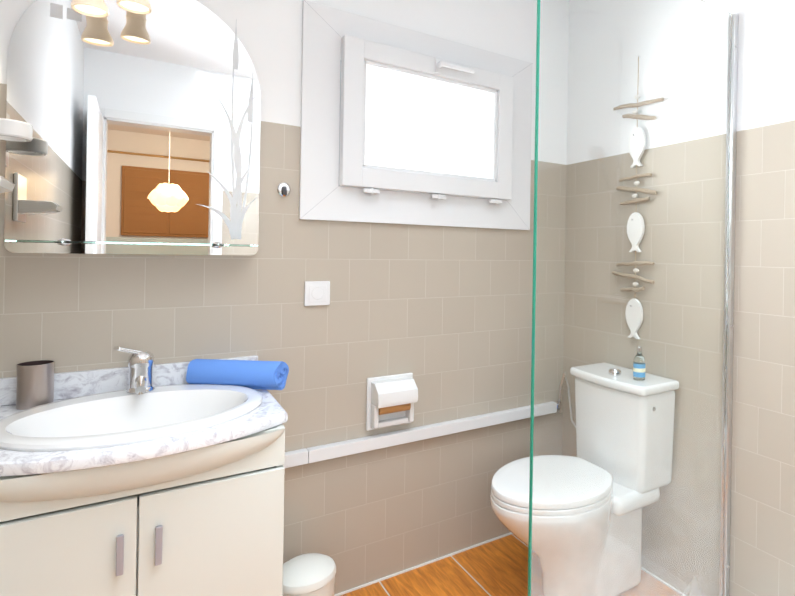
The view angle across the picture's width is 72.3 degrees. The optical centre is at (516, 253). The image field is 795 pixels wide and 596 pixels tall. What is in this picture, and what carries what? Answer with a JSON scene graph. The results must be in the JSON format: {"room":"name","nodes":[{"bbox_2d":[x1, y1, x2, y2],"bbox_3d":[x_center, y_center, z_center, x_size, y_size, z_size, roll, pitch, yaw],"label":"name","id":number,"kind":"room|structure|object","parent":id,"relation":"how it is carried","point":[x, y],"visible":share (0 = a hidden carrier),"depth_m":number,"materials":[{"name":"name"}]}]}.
{"room":"bathroom","nodes":[
{"label":"bathroom","id":0,"kind":"room"},
{"bbox_2d":[0,0,536,594],"bbox_3d":[-0.613,-0.030,1.974,2.245,2.500,0.150,1,0,-35],"label":"wall","id":1,"kind":"structure","parent":0,"point":[442,314],"depth_m":1.88,"materials":[{"name":"tile"}]},
{"bbox_2d":[71,0,151,17],"bbox_3d":[-1.027,-0.745,1.472,0.370,0.240,0.180,1,0,-35],"label":"spotlight fixture","id":2,"kind":"object","parent":1,"relation":"attached to","point":[95,8],"visible":1,"depth_m":1.38,"materials":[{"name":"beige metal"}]},
{"bbox_2d":[4,0,260,254],"bbox_3d":[-1.052,-0.397,1.499,0.600,0.800,0.110,1,0,-35],"label":"mirror","id":3,"kind":"object","parent":1,"relation":"attached to","point":[146,134],"visible":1,"depth_m":1.52,"materials":[{"name":"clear mirror"}]},
{"bbox_2d":[277,182,290,196],"bbox_3d":[-0.769,-0.214,1.745,0.042,0.048,0.039,1,0,-35],"label":"hook","id":4,"kind":"object","parent":1,"relation":"attached to","point":[283,189],"visible":1,"depth_m":1.75,"materials":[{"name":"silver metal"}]},
{"bbox_2d":[304,281,329,305],"bbox_3d":[-0.690,0.138,1.821,0.084,0.084,0.013,1,0,-35],"label":"electrical outlet","id":5,"kind":"object","parent":1,"relation":"attached to","point":[316,293],"visible":1,"depth_m":1.82,"materials":[{"name":"white plastic"}]},
{"bbox_2d":[366,373,417,430],"bbox_3d":[-0.454,0.554,1.944,0.179,0.193,0.092,1,0,-35],"label":"paper holder","id":6,"kind":"object","parent":1,"relation":"attached to","point":[391,400],"visible":1,"depth_m":1.93,"materials":[{"name":"white ceramic"}]},
{"bbox_2d":[284,405,530,467],"bbox_3d":[-0.340,0.697,2.062,1.254,0.044,0.034,1,0,-35],"label":"trim","id":7,"kind":"structure","parent":1,"relation":"attached to","point":[335,450],"depth_m":1.97,"materials":[{"name":"white plastic"}]},
{"bbox_2d":[299,0,531,229],"bbox_3d":[-0.314,-0.481,2.032,0.968,0.742,0.092,1,0,-35],"label":"window","id":8,"kind":"structure","parent":1,"relation":"in","point":[437,120],"depth_m":1.99,"materials":[{"name":"white plastic"}]},
{"bbox_2d":[341,534,527,595],"bbox_3d":[0.119,1.282,0.908,2.245,0.100,2.760,1,0,-35],"label":"floor","id":9,"kind":"structure","parent":0,"point":[498,567],"depth_m":2.00,"materials":[{"name":"brown wood"}]},
{"bbox_2d":[0,346,288,595],"bbox_3d":[-0.924,0.733,1.330,0.675,0.964,0.555,1,0,-35],"label":"bathroom vanity","id":10,"kind":"object","parent":9,"relation":"on","point":[142,474],"visible":1,"depth_m":1.20,"materials":[{"name":"white paint"}]},
{"bbox_2d":[16,360,53,409],"bbox_3d":[-1.246,0.338,1.361,0.072,0.111,0.072,1,0,-35],"label":"cup","id":11,"kind":"object","parent":10,"relation":"on","point":[34,379],"depth_m":1.34,"materials":[{"name":"silver metal"}]},
{"bbox_2d":[186,359,288,389],"bbox_3d":[-0.828,0.359,1.564,0.258,0.083,0.230,1,0,-35],"label":"towel","id":12,"kind":"object","parent":10,"relation":"on","point":[201,374],"depth_m":1.53,"materials":[{"name":"blue fabric"}]},
{"bbox_2d":[283,553,335,595],"bbox_3d":[-0.646,1.083,1.611,0.178,0.271,0.194,1,0,-35],"label":"bin","id":13,"kind":"object","parent":9,"relation":"on","point":[310,574],"visible":0.83,"depth_m":1.58,"materials":[{"name":"white plastic"}]},
{"bbox_2d":[334,532,512,595],"bbox_3d":[-0.093,1.225,1.755,1.316,0.006,0.830,1,0,-35],"label":"skirt","id":14,"kind":"object","parent":9,"relation":"on","point":[412,568],"visible":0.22,"depth_m":2.05,"materials":[{"name":"white tile"}]},
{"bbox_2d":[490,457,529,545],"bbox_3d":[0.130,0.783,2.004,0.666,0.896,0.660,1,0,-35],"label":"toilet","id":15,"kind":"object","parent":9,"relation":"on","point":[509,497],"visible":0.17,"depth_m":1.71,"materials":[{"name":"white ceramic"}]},
{"bbox_3d":[0.593,1.209,1.199,0.834,0.060,0.860,1,0,-35],"label":"shower tray","id":16,"kind":"object","parent":9,"relation":"on","visible":0},
{"bbox_2d":[528,0,737,595],"bbox_3d":[0.379,0.185,1.530,0.829,1.979,0.034,1,0,-35],"label":"screen","id":17,"kind":"object","parent":16,"relation":"on","point":[633,298],"visible":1,"depth_m":1.49,"materials":[{"name":"clear glass"}]},
{"bbox_2d":[703,0,794,595],"bbox_3d":[0.996,-0.004,1.513,0.150,2.500,2.760,1,0,-35],"label":"wall","id":18,"kind":"structure","parent":0,"point":[762,532],"depth_m":1.68,"materials":[{"name":"tile"}]},
{"bbox_3d":[-0.715,-0.032,0.304,0.150,2.500,2.760,1,0,-35],"label":"wall","id":19,"kind":"structure","parent":0,"visible":0},
{"bbox_2d":[0,176,14,192],"bbox_3d":[-1.082,-0.168,1.048,0.104,0.150,0.150,1,0,-35],"label":"shelf","id":20,"kind":"object","parent":19,"relation":"attached to","point":[6,185],"visible":1,"depth_m":1.08,"materials":[{"name":"white ceramic"}]},
{"bbox_2d":[0,118,32,141],"bbox_3d":[-1.242,-0.320,1.276,0.102,0.150,0.150,1,0,-35],"label":"shelf","id":21,"kind":"object","parent":19,"relation":"attached to","point":[15,130],"visible":1,"depth_m":1.26,"materials":[{"name":"white ceramic"}]}
]}

